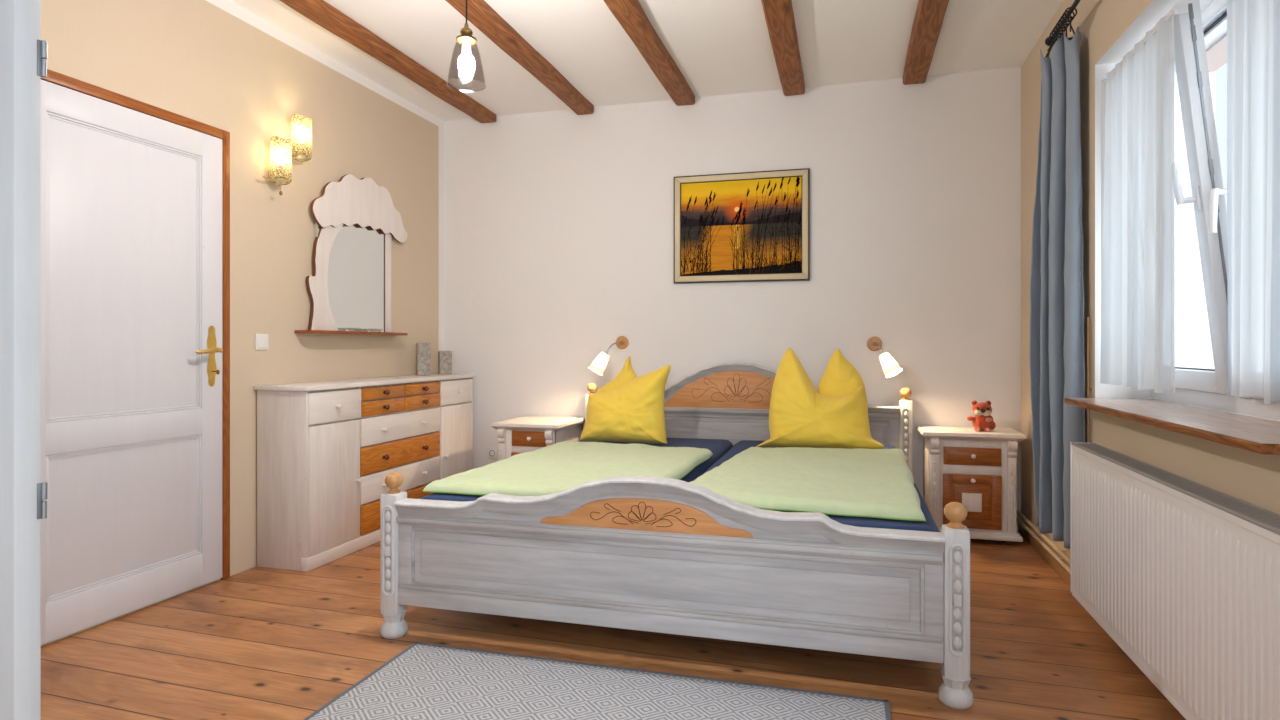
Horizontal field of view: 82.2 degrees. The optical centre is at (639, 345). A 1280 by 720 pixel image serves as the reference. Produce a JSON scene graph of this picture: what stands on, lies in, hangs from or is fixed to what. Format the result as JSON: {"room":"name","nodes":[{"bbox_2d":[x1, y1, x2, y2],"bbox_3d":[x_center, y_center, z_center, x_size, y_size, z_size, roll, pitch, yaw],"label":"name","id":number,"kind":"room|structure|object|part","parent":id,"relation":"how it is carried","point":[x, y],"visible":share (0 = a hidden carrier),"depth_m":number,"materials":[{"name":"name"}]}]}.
{"room":"bedroom","nodes":[
{"label":"bedroom","id":0,"kind":"room"},
{"bbox_2d":[41,0,443,646],"bbox_3d":[-2.312,-0.270,2.334,0.150,2.700,6.150,0,0,16],"label":"wall","id":1,"kind":"structure","parent":0,"point":[219,64],"depth_m":3.66,"materials":[{"name":"beige paint"}]},
{"bbox_2d":[41,69,229,644],"bbox_3d":[-2.019,0.041,2.950,0.082,2.079,0.971,0,0,16],"label":"door","id":2,"kind":"structure","parent":1,"relation":"in","point":[135,194],"depth_m":2.94,"materials":[{"name":"white wood"}]},
{"bbox_3d":[-2.049,-0.977,2.958,0.020,0.044,0.883,0,0,16],"label":"head trim","id":3,"kind":"part","parent":2,"relation":"part of","materials":[{"name":"brown wood"}]},
{"bbox_3d":[-1.922,0.020,3.256,0.060,0.031,0.138,0,0,16],"label":"lever","id":4,"kind":"part","parent":2,"relation":"part of","materials":[{"name":"gold metal"}]},
{"bbox_3d":[-1.938,0.045,3.317,0.005,0.275,0.050,0,0,16],"label":"handle plate","id":5,"kind":"part","parent":2,"relation":"part of","materials":[{"name":"gold metal"}]},
{"bbox_3d":[-2.049,0.041,2.958,0.020,2.079,0.971,0,0,16],"label":"trim","id":6,"kind":"part","parent":2,"relation":"part of","materials":[{"name":"brown wood"}]},
{"bbox_2d":[255,334,267,349],"bbox_3d":[-1.867,-0.020,3.622,0.013,0.080,0.080,0,0,16],"label":"light switch","id":7,"kind":"object","parent":1,"relation":"attached to","point":[261,340],"visible":1,"depth_m":3.61,"materials":[{"name":"white plastic"}]},
{"bbox_2d":[262,114,311,194],"bbox_3d":[-1.785,-0.964,3.688,0.134,0.435,0.285,0,0,16],"label":"wall sconce","id":8,"kind":"object","parent":1,"relation":"attached to","point":[299,147],"visible":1,"depth_m":3.65,"materials":[{"name":"glass"}]},
{"bbox_3d":[-1.794,-0.827,3.624,0.080,0.062,0.142,0,0,-2],"label":"arm","id":9,"kind":"part","parent":8,"relation":"part of","materials":[{"name":"metal"}]},
{"bbox_3d":[-1.781,-0.919,3.636,0.097,0.222,0.097,0,0,16],"label":"lamp shade","id":10,"kind":"part","parent":8,"relation":"part of","materials":[{"name":"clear glass"}]},
{"bbox_3d":[-1.784,-0.921,3.747,0.151,0.136,0.052,0,0,-32],"label":"arm","id":11,"kind":"part","parent":8,"relation":"part of","materials":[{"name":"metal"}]},
{"bbox_3d":[-1.742,-1.071,3.774,0.097,0.222,0.097,0,0,16],"label":"lamp shade","id":12,"kind":"part","parent":8,"relation":"part of","materials":[{"name":"clear glass"}]},
{"bbox_2d":[294,174,407,335],"bbox_3d":[-1.625,-0.535,4.286,0.116,0.937,0.958,0,0,16],"label":"wall mirror","id":13,"kind":"object","parent":1,"relation":"attached to","point":[356,220],"visible":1,"depth_m":4.25,"materials":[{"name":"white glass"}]},
{"bbox_2d":[314,220,383,331],"bbox_3d":[-1.672,-0.422,4.289,0.024,0.675,0.640,0,0,16],"label":"mirror glass","id":14,"kind":"object","parent":13,"relation":"on","point":[349,259],"depth_m":4.24,"materials":[{"name":"white"}]},
{"bbox_2d":[294,330,407,335],"bbox_3d":[-1.635,-0.075,4.253,0.116,0.016,0.890,0,0,16],"label":"shelf","id":15,"kind":"object","parent":13,"relation":"attached to","point":[362,332],"depth_m":4.16,"materials":[{"name":"wood"}]},
{"bbox_2d":[41,532,1185,719],"bbox_3d":[-0.291,1.140,1.847,4.305,0.120,6.300,0,0,16],"label":"floor","id":16,"kind":"structure","parent":0,"point":[255,643],"depth_m":2.58,"materials":[{"name":"brown wood"}]},
{"bbox_2d":[0,0,46,719],"bbox_3d":[-1.363,0.064,1.283,0.808,2.008,0.051,0,0,16],"label":"door","id":17,"kind":"structure","parent":16,"relation":"on","point":[23,53],"depth_m":1.17,"materials":[{"name":"white wood"}]},
{"bbox_2d":[254,373,475,571],"bbox_3d":[-1.499,0.636,4.324,0.335,0.886,1.656,0,0,16],"label":"dresser","id":18,"kind":"object","parent":16,"relation":"on","point":[326,450],"visible":0.87,"depth_m":3.77,"materials":[{"name":"white wood"}]},
{"bbox_3d":[-1.543,0.701,3.708,0.014,0.623,0.386,0,0,16],"label":"door","id":19,"kind":"part","parent":18,"relation":"part of","materials":[{"name":"white wood"}]},
{"bbox_3d":[-1.542,0.303,3.713,0.014,0.155,0.396,0,0,16],"label":"drawer","id":20,"kind":"part","parent":18,"relation":"part of","materials":[{"name":"white wood"}]},
{"bbox_3d":[-1.432,0.340,4.098,0.018,0.081,0.387,0,0,16],"label":"drawer","id":21,"kind":"part","parent":18,"relation":"part of","materials":[{"name":"orange wood"}]},
{"bbox_3d":[-1.432,0.259,4.098,0.018,0.068,0.387,0,0,16],"label":"drawer","id":22,"kind":"part","parent":18,"relation":"part of","materials":[{"name":"orange wood"}]},
{"bbox_3d":[-1.380,0.933,4.282,0.018,0.159,0.785,0,0,16],"label":"drawer","id":23,"kind":"part","parent":18,"relation":"part of","materials":[{"name":"orange wood"}]},
{"bbox_3d":[-1.382,0.773,4.283,0.014,0.147,0.785,0,0,16],"label":"drawer","id":24,"kind":"part","parent":18,"relation":"part of","materials":[{"name":"white wood"}]},
{"bbox_3d":[-1.380,0.619,4.282,0.018,0.147,0.785,0,0,16],"label":"drawer","id":25,"kind":"part","parent":18,"relation":"part of","materials":[{"name":"orange wood"}]},
{"bbox_3d":[-1.382,0.464,4.283,0.014,0.149,0.785,0,0,16],"label":"drawer","id":26,"kind":"part","parent":18,"relation":"part of","materials":[{"name":"white wood"}]},
{"bbox_3d":[-1.325,0.340,4.479,0.018,0.081,0.385,0,0,16],"label":"drawer","id":27,"kind":"part","parent":18,"relation":"part of","materials":[{"name":"orange wood"}]},
{"bbox_3d":[-1.325,0.259,4.479,0.018,0.068,0.385,0,0,16],"label":"drawer","id":28,"kind":"part","parent":18,"relation":"part of","materials":[{"name":"orange wood"}]},
{"bbox_2d":[416,343,430,375],"bbox_3d":[-1.416,0.086,4.794,0.085,0.214,0.085,0,0,-22],"label":"block","id":29,"kind":"object","parent":18,"relation":"on","point":[423,350],"visible":1,"depth_m":4.75,"materials":[{"name":"grey stone"}]},
{"bbox_2d":[438,351,451,373],"bbox_3d":[-1.343,0.113,5.054,0.085,0.160,0.085,0,0,-22],"label":"block","id":30,"kind":"object","parent":18,"relation":"on","point":[444,357],"visible":0.94,"depth_m":5.01,"materials":[{"name":"grey stone"}]},
{"bbox_3d":[-1.219,0.303,4.865,0.014,0.155,0.391,0,0,16],"label":"drawer","id":31,"kind":"part","parent":18,"relation":"part of","materials":[{"name":"white wood"}]},
{"bbox_3d":[-1.219,0.701,4.865,0.014,0.623,0.391,0,0,16],"label":"door","id":32,"kind":"part","parent":18,"relation":"part of","materials":[{"name":"white wood"}]},
{"bbox_2d":[491,415,584,460],"bbox_3d":[-0.640,0.781,4.763,0.451,0.598,0.551,0,0,16],"label":"nightstand","id":33,"kind":"object","parent":16,"relation":"on","point":[528,433],"visible":0.23,"depth_m":4.56,"materials":[{"name":"white wood"}]},
{"bbox_3d":[-0.640,0.574,4.668,0.248,0.094,0.305,0,0,16],"label":"drawer","id":34,"kind":"part","parent":33,"relation":"part of","materials":[{"name":"orange wood"}]},
{"bbox_2d":[303,642,890,719],"bbox_3d":[-0.188,1.075,1.869,1.625,0.009,1.178,0,0,16],"label":"rug","id":35,"kind":"object","parent":16,"relation":"on","point":[424,681],"visible":1,"depth_m":2.24,"materials":[{"name":"grey fabric"}]},
{"bbox_2d":[380,362,973,708],"bbox_3d":[0.328,0.592,3.547,2.072,0.976,2.332,0,0,16],"label":"bed","id":36,"kind":"object","parent":16,"relation":"on","point":[641,553],"visible":0.7,"depth_m":2.45,"materials":[{"name":"white wood"}]},
{"bbox_3d":[-0.921,0.787,2.743,0.082,0.478,0.082,0,0,16],"label":"post","id":37,"kind":"part","parent":36,"relation":"part of","materials":[{"name":"white wood"}]},
{"bbox_2d":[419,438,732,501],"bbox_3d":[-0.150,0.686,3.682,0.937,0.217,2.120,0,0,16],"label":"mattress","id":38,"kind":"object","parent":36,"relation":"on","point":[718,447],"visible":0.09,"depth_m":4.13,"materials":[{"name":"blue fabric"}]},
{"bbox_2d":[423,441,712,495],"bbox_3d":[-0.219,0.545,3.393,0.932,0.051,1.389,0,0,16],"label":"duvet","id":39,"kind":"object","parent":38,"relation":"on","point":[561,466],"visible":0.8,"depth_m":3.17,"materials":[{"name":"green fabric"}]},
{"bbox_2d":[580,356,670,443],"bbox_3d":[-0.086,0.313,4.316,0.537,0.504,0.305,0,0,16],"label":"pillow","id":40,"kind":"object","parent":38,"relation":"on","point":[630,407],"visible":1,"depth_m":4.20,"materials":[{"name":"yellow fabric"}]},
{"bbox_3d":[-0.321,0.674,4.887,0.082,0.703,0.082,0,0,16],"label":"post","id":41,"kind":"part","parent":36,"relation":"part of","materials":[{"name":"white wood"}]},
{"bbox_3d":[0.008,0.566,2.460,0.744,0.107,0.012,0,0,16],"label":"inlay panel","id":42,"kind":"part","parent":36,"relation":"part of","materials":[{"name":"brown wood"}]},
{"bbox_3d":[0.011,0.773,2.460,1.686,0.133,0.008,0,0,16],"label":"raised panel","id":43,"kind":"part","parent":36,"relation":"part of","materials":[{"name":"white wood"}]},
{"bbox_3d":[0.013,0.513,2.465,1.876,0.140,0.076,0,0,16],"label":"rail","id":44,"kind":"part","parent":36,"relation":"part of","materials":[{"name":"white wood"}]},
{"bbox_3d":[0.009,0.758,2.451,1.868,0.272,0.028,0,0,16],"label":"ledge moulding","id":45,"kind":"part","parent":36,"relation":"part of","materials":[{"name":"white wood"}]},
{"bbox_3d":[0.012,0.540,2.463,1.876,0.175,0.060,0,0,16],"label":"cornice","id":46,"kind":"part","parent":36,"relation":"part of","materials":[{"name":"white wood"}]},
{"bbox_3d":[0.015,0.709,2.473,1.876,0.492,0.040,0,0,16],"label":"footboard","id":47,"kind":"part","parent":36,"relation":"part of","materials":[{"name":"white wood"}]},
{"bbox_3d":[0.608,0.270,4.603,0.970,0.244,0.012,0,0,16],"label":"inlay panel","id":48,"kind":"part","parent":36,"relation":"part of","materials":[{"name":"brown wood"}]},
{"bbox_3d":[0.622,0.607,4.599,1.710,0.243,0.008,0,0,16],"label":"raised panel","id":49,"kind":"part","parent":36,"relation":"part of","materials":[{"name":"white wood"}]},
{"bbox_3d":[0.626,0.492,4.614,1.900,0.736,0.045,0,0,16],"label":"headboard","id":50,"kind":"part","parent":36,"relation":"part of","materials":[{"name":"white wood"}]},
{"bbox_3d":[0.620,0.589,4.591,1.892,0.386,0.028,0,0,16],"label":"ledge moulding","id":51,"kind":"part","parent":36,"relation":"part of","materials":[{"name":"white wood"}]},
{"bbox_3d":[0.624,0.265,4.605,1.900,0.302,0.065,0,0,16],"label":"cornice","id":52,"kind":"part","parent":36,"relation":"part of","materials":[{"name":"white wood"}]},
{"bbox_3d":[0.624,0.237,4.607,1.900,0.267,0.081,0,0,16],"label":"rail","id":53,"kind":"part","parent":36,"relation":"part of","materials":[{"name":"wood"}]},
{"bbox_2d":[702,440,939,531],"bbox_3d":[0.777,0.686,3.422,0.956,0.217,2.120,0,0,16],"label":"mattress","id":54,"kind":"object","parent":36,"relation":"on","point":[929,525],"visible":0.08,"depth_m":2.45,"materials":[{"name":"blue fabric"}]},
{"bbox_2d":[689,447,925,520],"bbox_3d":[0.728,0.544,3.215,0.920,0.052,1.496,0,0,16],"label":"duvet","id":55,"kind":"object","parent":54,"relation":"on","point":[857,482],"visible":0.88,"depth_m":2.86,"materials":[{"name":"green fabric"}]},
{"bbox_2d":[756,348,883,448],"bbox_3d":[0.980,0.287,4.012,0.676,0.554,0.300,0,0,16],"label":"pillow","id":56,"kind":"object","parent":54,"relation":"on","point":[835,415],"visible":0.98,"depth_m":3.93,"materials":[{"name":"yellow fabric"}]},
{"bbox_3d":[1.578,0.674,4.356,0.082,0.703,0.082,0,0,16],"label":"post","id":57,"kind":"part","parent":36,"relation":"part of","materials":[{"name":"white wood"}]},
{"bbox_3d":[0.955,0.787,2.218,0.082,0.478,0.082,0,0,16],"label":"post","id":58,"kind":"part","parent":36,"relation":"part of","materials":[{"name":"white wood"}]},
{"bbox_2d":[916,426,1026,544],"bbox_3d":[1.863,0.779,4.159,0.523,0.602,0.366,0,0,16],"label":"nightstand","id":59,"kind":"object","parent":16,"relation":"on","point":[977,470],"visible":0.87,"depth_m":4.01,"materials":[{"name":"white wood"}]},
{"bbox_3d":[1.862,0.606,4.160,0.292,0.096,0.305,0,0,16],"label":"drawer","id":60,"kind":"part","parent":59,"relation":"part of","materials":[{"name":"orange wood"}]},
{"bbox_3d":[1.821,0.853,4.024,0.296,0.294,0.028,0,0,16],"label":"door","id":61,"kind":"part","parent":59,"relation":"part of","materials":[{"name":"orange wood"}]},
{"bbox_3d":[1.863,1.031,4.161,0.487,0.038,0.362,0,0,16],"label":"moulding","id":62,"kind":"part","parent":59,"relation":"part of","materials":[{"name":"white wood"}]},
{"bbox_2d":[967,400,995,431],"bbox_3d":[1.924,0.394,4.128,0.156,0.172,0.104,0,0,16],"label":"plush toy","id":63,"kind":"object","parent":59,"relation":"on","point":[982,420],"visible":1,"depth_m":4.10,"materials":[{"name":"orange fabric"}]},
{"bbox_2d":[229,0,1062,120],"bbox_3d":[-0.291,-1.695,1.847,4.305,0.150,6.300,0,0,16],"label":"ceiling","id":64,"kind":"structure","parent":0,"point":[720,47],"depth_m":3.89,"materials":[{"name":"white paint"}]},
{"bbox_2d":[280,0,495,122],"bbox_3d":[-1.872,-1.593,2.274,0.137,0.055,5.972,0,0,16],"label":"ceiling beam","id":65,"kind":"structure","parent":64,"relation":"attached to","point":[320,12],"depth_m":3.94,"materials":[{"name":"brown wood"}]},
{"bbox_2d":[447,0,485,88],"bbox_3d":[-0.640,-1.290,2.702,0.142,0.660,0.142,0,0,16],"label":"pendant lamp","id":66,"kind":"object","parent":64,"relation":"hanging from","point":[466,64],"visible":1,"depth_m":2.69,"materials":[{"name":"white glass"}]},
{"bbox_3d":[-0.640,-1.034,2.702,0.060,0.079,0.060,0,0,16],"label":"bulb","id":67,"kind":"part","parent":66,"relation":"part of","materials":[{"name":"white glass"}]},
{"bbox_2d":[462,43,470,54],"bbox_3d":[-0.640,-1.092,2.702,0.032,0.044,0.032,0,0,16],"label":"bulb socket","id":68,"kind":"object","parent":66,"relation":"attached to","point":[466,47],"depth_m":2.69,"materials":[{"name":"white"}]},
{"bbox_2d":[445,0,593,114],"bbox_3d":[-1.177,-1.593,2.080,0.135,0.055,5.972,0,0,16],"label":"ceiling beam","id":69,"kind":"structure","parent":64,"relation":"attached to","point":[480,14],"depth_m":3.92,"materials":[{"name":"brown wood"}]},
{"bbox_2d":[604,0,694,105],"bbox_3d":[-0.509,-1.593,1.893,0.138,0.054,5.972,0,0,16],"label":"ceiling beam","id":70,"kind":"structure","parent":64,"relation":"attached to","point":[630,14],"depth_m":3.88,"materials":[{"name":"brown wood"}]},
{"bbox_2d":[761,0,804,95],"bbox_3d":[0.161,-1.593,1.706,0.137,0.054,5.972,0,0,16],"label":"ceiling beam","id":71,"kind":"structure","parent":64,"relation":"attached to","point":[779,15],"depth_m":3.81,"materials":[{"name":"brown wood"}]},
{"bbox_2d":[903,0,948,84],"bbox_3d":[0.834,-1.593,1.517,0.136,0.054,5.972,0,0,16],"label":"ceiling beam","id":72,"kind":"structure","parent":64,"relation":"attached to","point":[929,15],"depth_m":3.75,"materials":[{"name":"brown wood"}]},
{"bbox_2d":[444,67,1020,531],"bbox_3d":[0.538,-0.270,4.808,4.305,2.700,0.150,0,0,16],"label":"wall","id":73,"kind":"structure","parent":0,"point":[559,224],"depth_m":4.68,"materials":[{"name":"white paint"}]},
{"bbox_2d":[488,447,497,458],"bbox_3d":[-1.039,0.755,5.165,0.078,0.078,0.012,0,0,16],"label":"wall socket","id":74,"kind":"object","parent":73,"relation":"attached to","point":[492,452],"visible":1,"depth_m":5.16,"materials":[{"name":"white plastic"}]},
{"bbox_2d":[589,336,628,374],"bbox_3d":[-0.206,0.062,4.833,0.294,0.259,0.103,0,0,-35],"label":"reading lamp","id":75,"kind":"object","parent":73,"relation":"attached to","point":[598,365],"visible":1,"depth_m":4.77,"materials":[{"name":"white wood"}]},
{"bbox_3d":[-0.271,0.115,4.776,0.130,0.153,0.113,0,0,16],"label":"lamp shade","id":76,"kind":"part","parent":75,"relation":"part of","materials":[{"name":"white glass"}]},
{"bbox_2d":[674,168,809,283],"bbox_3d":[0.639,-0.758,4.684,0.867,0.697,0.031,0,0,16],"label":"framed painting","id":77,"kind":"object","parent":73,"relation":"attached to","point":[742,226],"visible":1,"depth_m":4.68,"materials":[{"name":"paper"}]},
{"bbox_2d":[867,336,901,377],"bbox_3d":[1.453,0.064,4.367,0.105,0.244,0.276,0,0,-18],"label":"reading lamp","id":78,"kind":"object","parent":73,"relation":"attached to","point":[890,367],"visible":1,"depth_m":4.30,"materials":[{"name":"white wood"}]},
{"bbox_3d":[1.464,0.111,4.291,0.134,0.150,0.102,0,0,33],"label":"lamp shade","id":79,"kind":"part","parent":78,"relation":"part of","materials":[{"name":"white glass"}]},
{"bbox_2d":[1021,0,1279,566],"bbox_3d":[1.594,-0.270,1.319,0.390,2.700,6.000,0,0,16],"label":"wall","id":80,"kind":"structure","parent":0,"point":[1109,30],"depth_m":2.95,"materials":[{"name":"beige paint"}]},
{"bbox_2d":[1017,516,1069,573],"bbox_3d":[1.385,0.988,1.378,0.043,0.019,5.960,0,0,16],"label":"pipe","id":81,"kind":"object","parent":80,"relation":"attached to","point":[1054,555],"visible":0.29,"depth_m":3.55,"materials":[{"name":"beige paint"}]},
{"bbox_2d":[1017,509,1069,564],"bbox_3d":[1.387,0.952,1.377,0.039,0.019,5.960,0,0,16],"label":"pipe","id":82,"kind":"object","parent":80,"relation":"attached to","point":[1065,557],"visible":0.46,"depth_m":3.59,"materials":[{"name":"beige paint"}]},
{"bbox_2d":[1018,522,1069,585],"bbox_3d":[1.399,1.047,1.374,0.016,0.066,6.000,0,0,16],"label":"baseboard","id":83,"kind":"structure","parent":80,"relation":"attached to","point":[1032,541],"depth_m":3.69,"materials":[{"name":"brown wood"}]},
{"bbox_2d":[1045,0,1080,45],"bbox_3d":[1.561,-1.353,2.150,0.122,0.068,2.381,0,0,16],"label":"curtain rod","id":84,"kind":"object","parent":80,"relation":"attached to","point":[1048,40],"visible":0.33,"depth_m":3.07,"materials":[{"name":"black metal"}]},
{"bbox_2d":[1030,7,1084,548],"bbox_3d":[1.835,-0.268,3.206,0.120,2.226,0.476,0,0,11],"label":"curtain","id":85,"kind":"object","parent":84,"relation":"hanging from","point":[1057,358],"visible":0.98,"depth_m":3.19,"materials":[{"name":"blue fabric"}]},
{"bbox_3d":[1.515,-1.365,2.131,0.018,0.018,2.320,0,0,16],"label":"rod","id":86,"kind":"part","parent":84,"relation":"part of","materials":[{"name":"black metal"}]},
{"bbox_2d":[1087,317,1091,442],"bbox_3d":[1.865,0.480,3.042,0.015,1.200,0.009,0,0,16],"label":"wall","id":87,"kind":"structure","parent":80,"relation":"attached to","point":[1088,318],"depth_m":3.04,"materials":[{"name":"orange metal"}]},
{"bbox_2d":[1064,0,1279,454],"bbox_3d":[1.736,-0.457,2.261,0.395,1.386,1.490,0,0,16],"label":"window","id":88,"kind":"structure","parent":80,"relation":"in","point":[1195,31],"depth_m":2.32,"materials":[{"name":"white plastic"}]},
{"bbox_2d":[1100,3,1187,392],"bbox_3d":[1.777,-0.459,2.634,0.066,1.230,0.690,0,0,16],"label":"sheer curtain","id":89,"kind":"object","parent":88,"relation":"hanging from","point":[1138,96],"visible":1,"depth_m":2.58,"materials":[{"name":"white fabric"}]},
{"bbox_3d":[1.892,-0.475,2.618,0.198,1.255,0.648,0,0,16],"label":"tilted sash","id":90,"kind":"part","parent":88,"relation":"part of","materials":[{"name":"white plastic"}]},
{"bbox_3d":[1.748,-0.509,2.349,0.082,0.160,0.030,0,0,16],"label":"handle","id":91,"kind":"part","parent":88,"relation":"part of","materials":[{"name":"white plastic"}]},
{"bbox_3d":[1.901,-0.469,2.267,0.081,1.362,1.390,0,0,16],"label":"frame","id":92,"kind":"part","parent":88,"relation":"part of","materials":[{"name":"white plastic"}]},
{"bbox_3d":[1.794,-0.432,2.260,0.065,0.165,0.030,0,0,16],"label":"handle","id":93,"kind":"part","parent":88,"relation":"part of","materials":[{"name":"white plastic"}]},
{"bbox_2d":[1227,0,1279,403],"bbox_3d":[1.699,-0.463,1.923,0.068,1.242,0.600,0,0,16],"label":"sheer curtain","id":94,"kind":"object","parent":88,"relation":"hanging from","point":[1253,26],"visible":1,"depth_m":2.07,"materials":[{"name":"white fabric"}]},
{"bbox_3d":[1.774,-0.476,1.958,0.062,1.257,0.658,0,0,16],"label":"closed sash","id":95,"kind":"part","parent":88,"relation":"part of","materials":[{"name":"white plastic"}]},
{"bbox_2d":[1070,442,1279,719],"bbox_3d":[1.502,0.671,1.976,0.140,0.594,1.779,0,0,16],"label":"radiator","id":96,"kind":"object","parent":80,"relation":"attached to","point":[1182,574],"visible":1,"depth_m":1.92,"materials":[{"name":"metal"}]},
{"bbox_2d":[1071,442,1279,534],"bbox_3d":[1.476,0.379,1.983,0.083,0.010,1.775,0,0,16],"label":"grille","id":97,"kind":"object","parent":96,"relation":"attached to","point":[1257,519],"depth_m":1.92,"materials":[{"name":"white metal"}]}
]}

